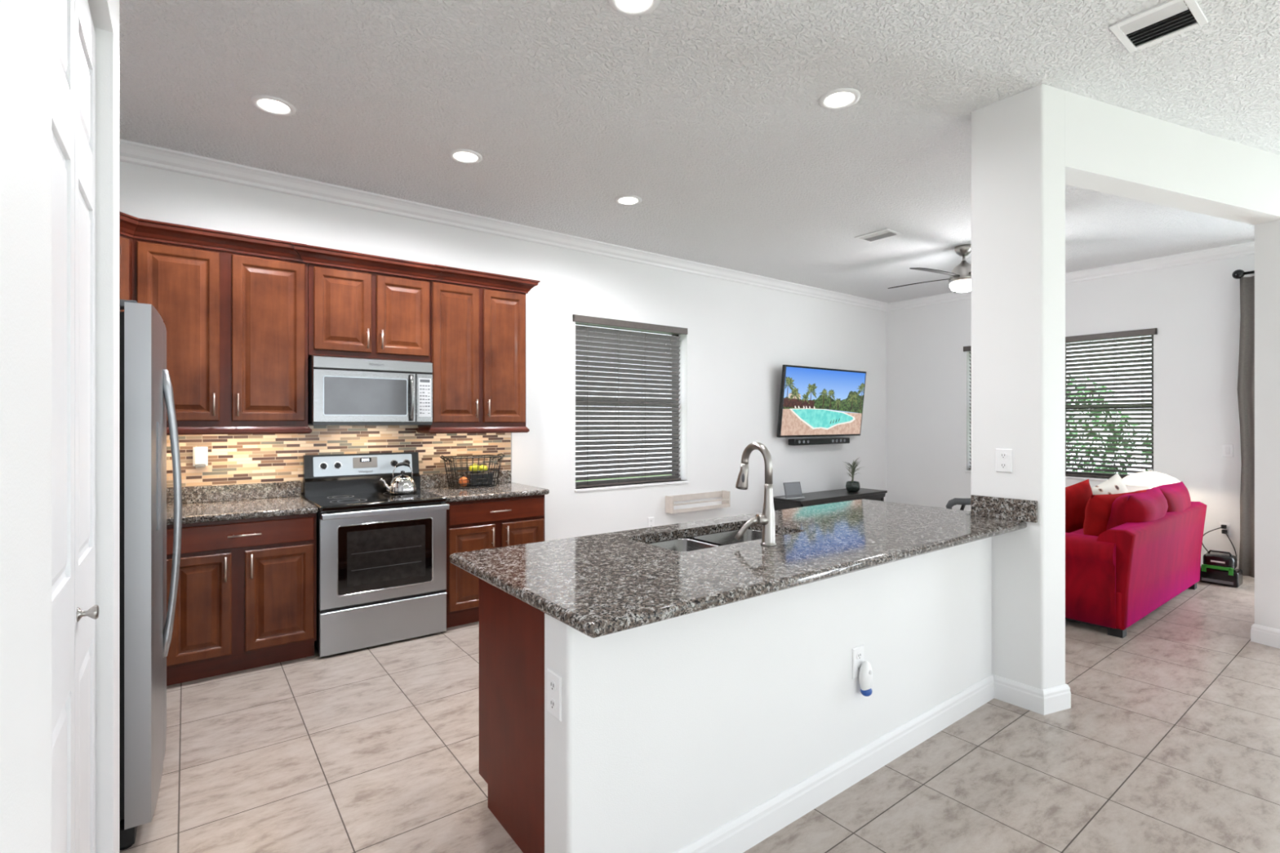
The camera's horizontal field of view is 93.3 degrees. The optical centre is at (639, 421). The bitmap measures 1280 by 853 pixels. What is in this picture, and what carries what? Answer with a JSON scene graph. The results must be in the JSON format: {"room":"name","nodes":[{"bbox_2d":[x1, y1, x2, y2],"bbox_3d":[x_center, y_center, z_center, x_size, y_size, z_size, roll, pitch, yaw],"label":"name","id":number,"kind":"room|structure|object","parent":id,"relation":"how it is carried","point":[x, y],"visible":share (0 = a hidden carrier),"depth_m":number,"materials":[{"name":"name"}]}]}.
{"room":"kitchen","nodes":[
{"label":"kitchen","id":0,"kind":"room"},
{"bbox_2d":[0,0,119,852],"bbox_3d":[0.170,-0.110,-0.575,0.110,3.020,5.776,0,0,-37],"label":"wall","id":1,"kind":"structure","parent":0,"point":[25,25],"depth_m":0.79,"materials":[{"name":"paint"}]},
{"bbox_2d":[51,0,98,852],"bbox_3d":[-1.158,0.182,1.223,0.069,2.405,0.917,0,0,-37],"label":"door","id":2,"kind":"structure","parent":1,"relation":"in","point":[74,610],"depth_m":1.25,"materials":[{"name":"paint"}]},
{"bbox_2d":[119,160,885,541],"bbox_3d":[-0.111,-0.110,5.847,9.050,3.020,0.200,0,0,-37],"label":"wall","id":3,"kind":"structure","parent":0,"point":[740,338],"depth_m":5.76,"materials":[{"name":"paint"}]},
{"bbox_2d":[119,211,139,311],"bbox_3d":[-3.006,-0.512,3.104,0.720,1.175,0.701,0,0,-37],"label":"upper cabinet","id":4,"kind":"object","parent":3,"relation":"attached to","point":[128,224],"visible":0.14,"depth_m":3.25,"materials":[{"name":"brown wood"}]},
{"bbox_2d":[132,218,311,435],"bbox_3d":[-2.506,-0.512,3.668,0.873,1.175,0.400,0,0,-37],"label":"upper cabinet","id":5,"kind":"object","parent":3,"relation":"attached to","point":[233,308],"visible":0.96,"depth_m":3.57,"materials":[{"name":"brown wood"}]},
{"bbox_2d":[166,423,511,497],"bbox_3d":[-2.284,0.170,4.081,3.055,0.740,0.013,0,0,-37],"label":"backsplash","id":6,"kind":"structure","parent":3,"relation":"attached to","point":[233,459],"depth_m":4.08,"materials":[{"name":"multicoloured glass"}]},
{"bbox_2d":[194,446,206,467],"bbox_3d":[-2.707,0.217,3.719,0.064,0.125,0.042,0,0,-37],"label":"plug","id":7,"kind":"object","parent":6,"relation":"attached to","point":[200,452],"visible":1,"depth_m":3.70,"materials":[{"name":"white plastic"}]},
{"bbox_2d":[192,446,208,466],"bbox_3d":[-2.722,0.215,3.740,0.075,0.118,0.009,0,0,-37],"label":"wall outlet","id":8,"kind":"object","parent":6,"relation":"attached to","point":[193,464],"visible":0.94,"depth_m":3.76,"materials":[{"name":"white plastic"}]},
{"bbox_2d":[291,242,446,362],"bbox_3d":[-1.868,-0.760,4.140,0.954,0.670,0.412,0,0,-37],"label":"upper cabinet","id":9,"kind":"object","parent":3,"relation":"attached to","point":[360,305],"visible":0.97,"depth_m":4.01,"materials":[{"name":"brown wood"}]},
{"bbox_2d":[307,355,432,425],"bbox_3d":[-1.845,-0.197,4.127,0.747,0.437,0.440,0,0,-37],"label":"microwave","id":10,"kind":"object","parent":9,"relation":"attached to","point":[342,391],"visible":1,"depth_m":3.96,"materials":[{"name":"silver metal"}]},
{"bbox_2d":[416,264,540,433],"bbox_3d":[-1.236,-0.507,4.625,0.840,1.185,0.402,0,0,-37],"label":"upper cabinet","id":11,"kind":"object","parent":3,"relation":"attached to","point":[477,318],"visible":0.98,"depth_m":4.48,"materials":[{"name":"brown wood"}]},
{"bbox_2d":[575,323,678,482],"bbox_3d":[-0.140,-0.172,5.894,1.320,1.545,0.070,0,0,-37],"label":"window","id":12,"kind":"structure","parent":3,"relation":"in","point":[575,323],"depth_m":6.05,"materials":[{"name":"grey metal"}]},
{"bbox_2d":[572,314,687,488],"bbox_3d":[-0.082,-0.178,5.784,1.340,1.543,0.104,0,0,-37],"label":"window blind","id":13,"kind":"object","parent":12,"relation":"attached to","point":[642,339],"visible":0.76,"depth_m":5.76,"materials":[{"name":"grey plastic"}]},
{"bbox_2d":[574,480,688,492],"bbox_3d":[-0.086,0.613,5.821,1.340,0.025,0.152,0,0,-37],"label":"trim","id":14,"kind":"structure","parent":3,"relation":"attached to","point":[676,482],"depth_m":5.74,"materials":[{"name":"paint"}]},
{"bbox_2d":[647,516,653,527],"bbox_3d":[0.108,0.990,5.880,0.075,0.118,0.009,0,0,-37],"label":"wall outlet","id":15,"kind":"object","parent":3,"relation":"attached to","point":[650,520],"visible":0.88,"depth_m":5.87,"materials":[{"name":"white plastic"}]},
{"bbox_2d":[119,138,1254,311],"bbox_3d":[1.253,-1.570,4.033,8.652,0.100,4.341,0,0,-37],"label":"trim","id":16,"kind":"structure","parent":3,"relation":"attached to","point":[130,152],"depth_m":4.99,"materials":[{"name":"paint"}]},
{"bbox_2d":[665,490,729,513],"bbox_3d":[0.602,0.818,6.188,0.800,0.165,0.108,0,0,-37],"label":"wall shelf","id":17,"kind":"object","parent":3,"relation":"attached to","point":[725,495],"visible":1,"depth_m":6.17,"materials":[{"name":"wood"}]},
{"bbox_2d":[788,437,849,445],"bbox_3d":[2.179,0.237,7.352,1.080,0.075,0.145,0,0,-37],"label":"soundbar","id":18,"kind":"object","parent":3,"relation":"attached to","point":[794,442],"visible":1,"depth_m":7.24,"materials":[{"name":"black plastic"}]},
{"bbox_2d":[776,364,866,437],"bbox_3d":[2.231,-0.233,7.350,1.600,0.828,0.150,0,0,-37],"label":"television","id":19,"kind":"object","parent":3,"relation":"attached to","point":[815,402],"visible":1,"depth_m":7.26,"materials":[{"name":"black glass"}]},
{"bbox_2d":[119,0,1279,302],"bbox_3d":[2.357,-1.670,2.523,9.200,0.100,8.600,0,0,-37],"label":"ceiling","id":20,"kind":"structure","parent":0,"point":[709,113],"depth_m":3.10,"materials":[{"name":"white paint"}]},
{"bbox_2d":[250,94,296,115],"bbox_3d":[-1.876,-1.615,3.094,0.200,0.009,0.200,0,0,-37],"label":"recessed light","id":21,"kind":"object","parent":20,"relation":"in","point":[273,105],"visible":1,"depth_m":3.09,"materials":[{"name":"paint"}]},
{"bbox_2d":[448,149,482,164],"bbox_3d":[-1.063,-1.615,3.686,0.200,0.009,0.200,0,0,-37],"label":"recessed light","id":22,"kind":"object","parent":20,"relation":"in","point":[462,156],"visible":1,"depth_m":3.68,"materials":[{"name":"paint"}]},
{"bbox_2d":[614,195,641,205],"bbox_3d":[-0.085,-1.615,4.415,0.200,0.009,0.200,0,0,-37],"label":"recessed light","id":23,"kind":"object","parent":20,"relation":"in","point":[625,200],"visible":1,"depth_m":4.41,"materials":[{"name":"paint"}]},
{"bbox_2d":[608,0,659,17],"bbox_3d":[-0.023,-1.615,2.310,0.200,0.009,0.200,0,0,-37],"label":"recessed light","id":24,"kind":"object","parent":20,"relation":"in","point":[633,8],"visible":1,"depth_m":2.35,"materials":[{"name":"paint"}]},
{"bbox_2d":[818,88,860,110],"bbox_3d":[1.000,-1.615,3.029,0.200,0.009,0.200,0,0,-37],"label":"recessed light","id":25,"kind":"object","parent":20,"relation":"in","point":[841,98],"visible":1,"depth_m":3.02,"materials":[{"name":"paint"}]},
{"bbox_2d":[853,228,902,243],"bbox_3d":[2.069,-1.614,5.253,0.240,0.012,0.310,0,0,-37],"label":"ceiling vent","id":26,"kind":"object","parent":20,"relation":"in","point":[885,233],"visible":1,"depth_m":5.24,"materials":[{"name":"metal"}]},
{"bbox_2d":[888,244,970,293],"bbox_3d":[2.958,-1.411,5.590,1.308,0.417,1.308,0,0,-37],"label":"ceiling fan","id":27,"kind":"object","parent":20,"relation":"hanging from","point":[959,280],"visible":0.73,"depth_m":5.52,"materials":[{"name":"silver metal"}]},
{"bbox_2d":[1108,0,1208,53],"bbox_3d":[2.108,-1.614,2.458,0.285,0.012,0.255,0,0,-37],"label":"ceiling vent","id":28,"kind":"object","parent":20,"relation":"in","point":[1169,19],"visible":1,"depth_m":2.45,"materials":[{"name":"metal"}]},
{"bbox_2d":[119,575,1279,852],"bbox_3d":[2.357,1.450,2.523,9.200,0.100,8.600,0,0,-37],"label":"floor","id":29,"kind":"structure","parent":0,"point":[1168,740],"depth_m":2.46,"materials":[{"name":"tile"}]},
{"bbox_2d":[119,299,182,850],"bbox_3d":[-2.182,0.500,2.156,0.873,1.800,0.910,0,0,-36],"label":"refrigerator","id":30,"kind":"object","parent":29,"relation":"on","point":[146,396],"visible":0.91,"depth_m":1.99,"materials":[{"name":"grey metal"}]},
{"bbox_2d":[166,512,316,685],"bbox_3d":[-2.375,0.970,3.589,0.718,0.860,0.684,0,0,-37],"label":"base cabinet","id":31,"kind":"object","parent":29,"relation":"on","point":[246,597],"visible":0.93,"depth_m":3.35,"materials":[{"name":"brown wood"}]},
{"bbox_2d":[166,480,317,524],"bbox_3d":[-2.697,0.469,3.360,1.517,0.138,0.662,0,0,-37],"label":"countertop","id":32,"kind":"structure","parent":31,"relation":"on","point":[204,504],"depth_m":3.67,"materials":[{"name":"stone"}]},
{"bbox_2d":[302,451,448,657],"bbox_3d":[-1.758,0.812,4.010,0.754,1.175,0.717,0,0,-37],"label":"range","id":33,"kind":"object","parent":29,"relation":"on","point":[381,556],"visible":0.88,"depth_m":3.80,"materials":[{"name":"silver metal"}]},
{"bbox_2d":[360,457,371,462],"bbox_3d":[-1.934,0.269,4.257,0.075,0.027,0.004,0,0,-37],"label":"clock","id":34,"kind":"object","parent":33,"relation":"on","point":[362,460],"depth_m":4.26,"materials":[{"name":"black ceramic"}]},
{"bbox_2d":[303,489,447,512],"bbox_3d":[-1.761,0.516,4.014,0.754,0.038,0.627,0,0,-37],"label":"cooktop","id":35,"kind":"object","parent":33,"relation":"in","point":[343,501],"depth_m":3.88,"materials":[{"name":"black glass"}]},
{"bbox_2d":[314,502,448,653],"bbox_3d":[-1.758,0.968,4.010,0.750,0.865,0.717,0,0,-37],"label":"oven","id":36,"kind":"object","parent":33,"relation":"in","point":[381,569],"depth_m":3.74,"materials":[{"name":"metal"}]},
{"bbox_2d":[379,462,417,494],"bbox_3d":[-1.662,0.389,4.180,0.222,0.217,0.184,0,0,-7],"label":"kettle","id":37,"kind":"object","parent":33,"relation":"on","point":[402,484],"visible":1,"depth_m":4.12,"materials":[{"name":"metal"}]},
{"bbox_2d":[444,494,544,627],"bbox_3d":[-1.174,0.970,4.492,0.738,0.860,0.684,0,0,-37],"label":"base cabinet","id":38,"kind":"object","parent":29,"relation":"on","point":[490,523],"visible":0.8,"depth_m":4.16,"materials":[{"name":"brown wood"}]},
{"bbox_2d":[420,470,549,502],"bbox_3d":[-1.169,0.469,4.508,0.770,0.138,0.662,0,0,-37],"label":"countertop","id":39,"kind":"structure","parent":38,"relation":"on","point":[437,484],"depth_m":4.46,"materials":[{"name":"stone"}]},
{"bbox_2d":[440,453,504,488],"bbox_3d":[-1.276,0.372,4.608,0.482,0.249,0.237,0,0,-37],"label":"wire basket","id":40,"kind":"object","parent":39,"relation":"on","point":[493,456],"visible":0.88,"depth_m":4.56,"materials":[{"name":"black metal"}]},
{"bbox_2d":[458,475,468,486],"bbox_3d":[-1.323,0.447,4.535,0.071,0.079,0.070,0,0,-37],"label":"peach","id":41,"kind":"object","parent":40,"relation":"in","point":[464,477],"visible":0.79,"depth_m":4.51,"materials":[{"name":"orange food"}]},
{"bbox_2d":[467,472,493,486],"bbox_3d":[-1.216,0.440,4.596,0.180,0.093,0.061,0,0,-37],"label":"snack box","id":42,"kind":"object","parent":40,"relation":"in","point":[485,474],"visible":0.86,"depth_m":4.57,"materials":[{"name":"black cardboard"}]},
{"bbox_2d":[469,462,479,472],"bbox_3d":[-1.257,0.350,4.591,0.085,0.075,0.070,0,0,-37],"label":"lemon","id":43,"kind":"object","parent":42,"relation":"on","point":[474,467],"visible":0.78,"depth_m":4.56,"materials":[{"name":"yellow food"}]},
{"bbox_2d":[479,465,488,471],"bbox_3d":[-1.207,0.357,4.641,0.073,0.062,0.060,0,0,-37],"label":"lemon","id":44,"kind":"object","parent":40,"relation":"in","point":[486,468],"visible":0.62,"depth_m":4.62,"materials":[{"name":"yellow food"}]},
{"bbox_2d":[479,577,544,852],"bbox_3d":[0.542,0.963,2.728,2.394,0.874,0.667,0,0,-37],"label":"base cabinet","id":45,"kind":"object","parent":29,"relation":"on","point":[512,630],"visible":0.18,"depth_m":2.02,"materials":[{"name":"brown wood"}]},
{"bbox_2d":[449,494,1037,638],"bbox_3d":[0.659,0.453,2.613,2.645,0.143,1.035,0,0,-37],"label":"countertop","id":46,"kind":"structure","parent":45,"relation":"on","point":[597,585],"depth_m":2.17,"materials":[{"name":"stone"}]},
{"bbox_2d":[646,528,783,551],"bbox_3d":[0.341,0.620,2.612,0.813,0.190,0.433,0,0,-37],"label":"sink","id":47,"kind":"object","parent":46,"relation":"in","point":[723,538],"visible":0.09,"depth_m":2.78,"materials":[{"name":"silver metal"}]},
{"bbox_2d":[734,441,776,546],"bbox_3d":[0.467,0.284,2.442,0.163,0.404,0.212,0,0,10],"label":"kitchen faucet","id":48,"kind":"object","parent":46,"relation":"on","point":[767,520],"visible":1,"depth_m":2.37,"materials":[{"name":"silver metal"}]},
{"bbox_2d":[773,488,887,510],"bbox_3d":[2.268,1.127,7.175,1.680,0.545,0.457,0,0,-37],"label":"console table","id":49,"kind":"object","parent":29,"relation":"on","point":[811,499],"visible":0.12,"depth_m":6.96,"materials":[{"name":"black wood"}]},
{"bbox_2d":[780,481,804,499],"bbox_3d":[1.703,0.765,6.737,0.250,0.177,0.120,0,0,-29],"label":"tablet stand","id":50,"kind":"object","parent":49,"relation":"on","point":[792,490],"visible":1,"depth_m":6.72,"materials":[{"name":"grey plastic"}]},
{"bbox_2d":[845,480,860,491],"bbox_3d":[2.615,0.795,7.421,0.170,0.118,0.170,0,0,-37],"label":"plant pot","id":51,"kind":"object","parent":49,"relation":"on","point":[851,486],"depth_m":7.36,"materials":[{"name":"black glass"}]},
{"bbox_2d":[843,457,865,491],"bbox_3d":[2.623,0.647,7.418,0.287,0.415,0.310,0,0,-37],"label":"potted plant","id":52,"kind":"object","parent":49,"relation":"on","point":[851,486],"visible":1,"depth_m":7.38,"materials":[{"name":"green plant"}]},
{"bbox_2d":[946,497,970,510],"bbox_3d":[2.179,0.945,3.891,0.435,0.913,0.384,0,0,0],"label":"counter stool","id":53,"kind":"object","parent":29,"relation":"on","point":[963,501],"visible":0.19,"depth_m":3.85,"materials":[{"name":"black metal"}]},
{"bbox_2d":[970,84,1065,689],"bbox_3d":[1.929,-0.110,3.079,0.214,3.020,0.377,0,0,-37],"label":"wall pier","id":54,"kind":"object","parent":29,"relation":"on","point":[1018,168],"visible":0.77,"depth_m":2.96,"materials":[{"name":"paint"}]},
{"bbox_2d":[995,448,1012,472],"bbox_3d":[1.825,0.195,3.031,0.009,0.118,0.075,0,0,-37],"label":"wall outlet","id":55,"kind":"object","parent":54,"relation":"attached to","point":[1003,456],"visible":1,"depth_m":3.03,"materials":[{"name":"white plastic"}]},
{"bbox_2d":[1000,453,1007,458],"bbox_3d":[1.823,0.170,3.029,0.003,0.029,0.034,0,0,-37],"label":"socket","id":56,"kind":"object","parent":55,"relation":"attached to","point":[1002,455],"depth_m":3.03,"materials":[{"name":"white plastic"}]},
{"bbox_2d":[1000,462,1007,468],"bbox_3d":[1.823,0.220,3.029,0.003,0.029,0.034,0,0,-37],"label":"socket","id":57,"kind":"object","parent":55,"relation":"attached to","point":[1002,465],"depth_m":3.03,"materials":[{"name":"white plastic"}]},
{"bbox_2d":[1065,481,1206,638],"bbox_3d":[3.652,0.949,4.823,2.125,0.902,0.940,0,0,-37],"label":"sofa","id":58,"kind":"object","parent":29,"relation":"on","point":[1148,553],"visible":0.77,"depth_m":4.12,"materials":[{"name":"fabric"}]},
{"bbox_2d":[1069,528,1083,534],"bbox_3d":[3.912,1.020,5.172,0.800,0.160,0.695,0,0,-37],"label":"seat cushion","id":59,"kind":"object","parent":58,"relation":"on","point":[1079,531],"depth_m":5.16,"materials":[{"name":"fabric"}]},
{"bbox_2d":[1065,479,1093,533],"bbox_3d":[3.386,0.685,4.749,0.482,0.469,0.170,0,0,-2],"label":"throw pillow","id":60,"kind":"object","parent":58,"relation":"on","point":[1077,495],"visible":0.48,"depth_m":4.67,"materials":[{"name":"red fabric"}]},
{"bbox_2d":[1091,473,1128,494],"bbox_3d":[4.081,0.700,5.221,0.537,0.496,0.217,0,0,-37],"label":"throw pillow","id":61,"kind":"object","parent":58,"relation":"on","point":[1115,484],"visible":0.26,"depth_m":5.17,"materials":[{"name":"fabric"}]},
{"bbox_2d":[1083,489,1146,536],"bbox_3d":[3.501,0.705,4.444,0.503,0.402,0.219,0,0,-10],"label":"throw pillow","id":62,"kind":"object","parent":58,"relation":"on","point":[1098,507],"visible":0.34,"depth_m":4.37,"materials":[{"name":"red fabric"}]},
{"bbox_2d":[1106,487,1168,529],"bbox_3d":[3.643,0.735,4.440,0.740,0.474,0.291,0,0,-37],"label":"cushion","id":63,"kind":"object","parent":58,"relation":"on","point":[1148,508],"depth_m":4.25,"materials":[{"name":"fabric"}]},
{"bbox_2d":[1151,481,1191,511],"bbox_3d":[4.201,0.735,4.862,0.740,0.474,0.302,0,0,-37],"label":"cushion","id":64,"kind":"object","parent":58,"relation":"on","point":[1177,496],"depth_m":4.71,"materials":[{"name":"fabric"}]},
{"bbox_2d":[1199,524,1242,587],"bbox_3d":[5.202,1.180,5.397,0.673,0.440,0.304,0,0,-37],"label":"charger","id":65,"kind":"object","parent":29,"relation":"on","point":[1216,568],"visible":0.94,"depth_m":5.18,"materials":[{"name":"black plastic"}]},
{"bbox_2d":[1201,577,1233,585],"bbox_3d":[4.949,1.367,5.179,0.005,0.025,0.200,0,0,-37],"label":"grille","id":66,"kind":"object","parent":65,"relation":"attached to","point":[1215,580],"depth_m":5.17,"materials":[{"name":"black plastic"}]},
{"bbox_3d":[4.821,1.150,5.702,0.460,0.500,0.480,0,0,-37],"label":"end table","id":67,"kind":"object","parent":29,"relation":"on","visible":0},
{"bbox_2d":[1122,467,1180,488],"bbox_3d":[4.821,0.668,5.702,0.470,0.461,0.470,0,0,-37],"label":"table lamp","id":68,"kind":"object","parent":67,"relation":"on","point":[1150,478],"visible":0.71,"depth_m":5.59,"materials":[{"name":"fabric"}]},
{"bbox_2d":[544,537,991,852],"bbox_3d":[0.762,0.963,2.387,2.483,0.874,0.140,0,0,-37],"label":"wall","id":69,"kind":"structure","parent":0,"point":[669,731],"depth_m":1.97,"materials":[{"name":"paint"}]},
{"bbox_2d":[546,667,561,721],"bbox_3d":[-0.234,0.740,1.638,0.009,0.118,0.075,0,0,-37],"label":"wall outlet","id":70,"kind":"object","parent":69,"relation":"attached to","point":[553,680],"visible":1,"depth_m":1.63,"materials":[{"name":"white plastic"}]},
{"bbox_2d":[549,680,555,691],"bbox_3d":[-0.237,0.715,1.636,0.003,0.029,0.034,0,0,-37],"label":"socket","id":71,"kind":"object","parent":70,"relation":"attached to","point":[552,682],"depth_m":1.64,"materials":[{"name":"white plastic"}]},
{"bbox_2d":[549,697,555,710],"bbox_3d":[-0.237,0.765,1.636,0.003,0.029,0.034,0,0,-37],"label":"socket","id":72,"kind":"object","parent":70,"relation":"attached to","point":[552,700],"depth_m":1.64,"materials":[{"name":"white plastic"}]},
{"bbox_2d":[852,644,863,679],"bbox_3d":[0.856,0.940,2.364,0.075,0.118,0.009,0,0,-37],"label":"wall outlet","id":73,"kind":"object","parent":69,"relation":"attached to","point":[858,651],"visible":0.91,"depth_m":2.35,"materials":[{"name":"white plastic"}]},
{"bbox_2d":[856,664,861,672],"bbox_3d":[0.858,0.965,2.362,0.034,0.029,0.003,0,0,-37],"label":"socket","id":74,"kind":"object","parent":73,"relation":"attached to","point":[858,666],"depth_m":2.36,"materials":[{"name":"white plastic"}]},
{"bbox_2d":[856,652,862,659],"bbox_3d":[0.858,0.915,2.362,0.034,0.029,0.003,0,0,-37],"label":"socket","id":75,"kind":"object","parent":73,"relation":"attached to","point":[859,655],"depth_m":2.36,"materials":[{"name":"white plastic"}]},
{"bbox_2d":[858,660,872,696],"bbox_3d":[0.881,1.000,2.352,0.065,0.136,0.047,0,0,-37],"label":"air freshener","id":76,"kind":"object","parent":73,"relation":"attached to","point":[865,674],"visible":1,"depth_m":2.33,"materials":[{"name":"white plastic"}]},
{"bbox_2d":[860,688,872,696],"bbox_3d":[0.881,1.048,2.352,0.049,0.039,0.042,0,0,-37],"label":"oil bottle","id":77,"kind":"object","parent":76,"relation":"on","point":[864,691],"depth_m":2.33,"materials":[{"name":"blue plastic"}]},
{"bbox_2d":[673,556,1239,852],"bbox_3d":[1.753,1.343,4.785,6.949,0.115,3.741,0,0,-37],"label":"baseboard","id":78,"kind":"structure","parent":69,"relation":"attached to","point":[745,831],"depth_m":2.37,"materials":[{"name":"paint"}]},
{"bbox_2d":[885,253,1254,561],"bbox_3d":[5.962,-0.110,5.133,0.200,3.020,8.240,0,0,-37],"label":"wall","id":79,"kind":"structure","parent":0,"point":[1194,308],"depth_m":6.09,"materials":[{"name":"paint"}]},
{"bbox_2d":[963,346,970,469],"bbox_3d":[4.336,-0.171,7.183,0.104,1.527,0.910,0,0,-37],"label":"window blind","id":80,"kind":"object","parent":79,"relation":"attached to","point":[966,348],"visible":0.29,"depth_m":7.50,"materials":[{"name":"grey plastic"}]},
{"bbox_2d":[964,469,1109,480],"bbox_3d":[4.651,0.613,6.816,0.152,0.025,1.835,0,0,-37],"label":"window sill","id":81,"kind":"structure","parent":79,"relation":"attached to","point":[969,470],"depth_m":6.52,"materials":[{"name":"paint"}]},
{"bbox_2d":[1065,335,1153,475],"bbox_3d":[5.013,-0.165,6.487,0.070,1.530,0.855,0,0,-37],"label":"window","id":82,"kind":"structure","parent":79,"relation":"in","point":[1144,335],"depth_m":6.40,"materials":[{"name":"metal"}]},
{"bbox_2d":[1065,328,1157,478],"bbox_3d":[4.915,-0.171,6.413,0.104,1.527,0.915,0,0,-37],"label":"window blind","id":83,"kind":"object","parent":82,"relation":"attached to","point":[1152,331],"visible":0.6,"depth_m":6.39,"materials":[{"name":"grey plastic"}]},
{"bbox_2d":[1219,522,1230,535],"bbox_3d":[5.454,1.000,5.634,0.009,0.118,0.075,0,0,-37],"label":"wall outlet","id":84,"kind":"object","parent":79,"relation":"attached to","point":[1220,523],"visible":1,"depth_m":5.63,"materials":[{"name":"white plastic"}]},
{"bbox_2d":[1222,444,1233,457],"bbox_3d":[5.466,0.270,5.617,0.010,0.118,0.075,0,0,-37],"label":"light switch","id":85,"kind":"object","parent":79,"relation":"attached to","point":[1227,449],"visible":1,"depth_m":5.62,"materials":[{"name":"white plastic"}]},
{"bbox_2d":[1231,269,1254,279],"bbox_3d":[6.048,-1.333,4.708,0.171,0.087,2.057,0,0,-37],"label":"curtain rod","id":86,"kind":"object","parent":79,"relation":"attached to","point":[1237,274],"visible":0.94,"depth_m":5.44,"materials":[{"name":"black metal"}]},
{"bbox_2d":[1237,275,1254,577],"bbox_3d":[5.593,0.044,5.245,0.036,2.688,0.585,0,0,-37],"label":"curtain","id":87,"kind":"object","parent":86,"relation":"hanging from","point":[1246,377],"visible":0.41,"depth_m":5.43,"materials":[{"name":"grey fabric"}]},
{"bbox_2d":[1064,90,1279,629],"bbox_3d":[3.651,-0.110,3.661,3.440,3.020,0.150,0,0,-22],"label":"wall","id":88,"kind":"structure","parent":0,"point":[1109,148],"depth_m":3.50,"materials":[{"name":"paint"}]},
{"bbox_2d":[1250,623,1279,648],"bbox_3d":[4.588,1.343,4.033,1.423,0.115,0.176,0,0,-22],"label":"baseboard","id":89,"kind":"structure","parent":88,"relation":"attached to","point":[1264,635],"depth_m":3.79,"materials":[{"name":"paint"}]},
{"label":"outside","id":90,"kind":"structure","parent":0,"visible":0},
{"bbox_2d":[575,474,671,481],"bbox_3d":[4.195,1.585,4.405,28.000,0.130,26.000,0,0,-37],"label":"ground","id":91,"kind":"structure","parent":90,"point":[668,474],"depth_m":16.33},
{"bbox_2d":[1066,374,1140,474],"bbox_3d":[6.386,0.376,9.291,2.038,2.326,2.021,0,0,-37],"label":"shrub","id":92,"kind":"object","parent":91,"relation":"on","point":[1122,442],"visible":0.08,"depth_m":8.69,"materials":[{"name":"green plant"}]},
{"bbox_2d":[1141,424,1151,471],"bbox_3d":[7.577,0.360,7.573,2.093,2.377,2.098,0,0,-37],"label":"shrub","id":93,"kind":"object","parent":91,"relation":"on","point":[1151,424],"visible":0.02,"depth_m":8.22,"materials":[{"name":"green plant"}]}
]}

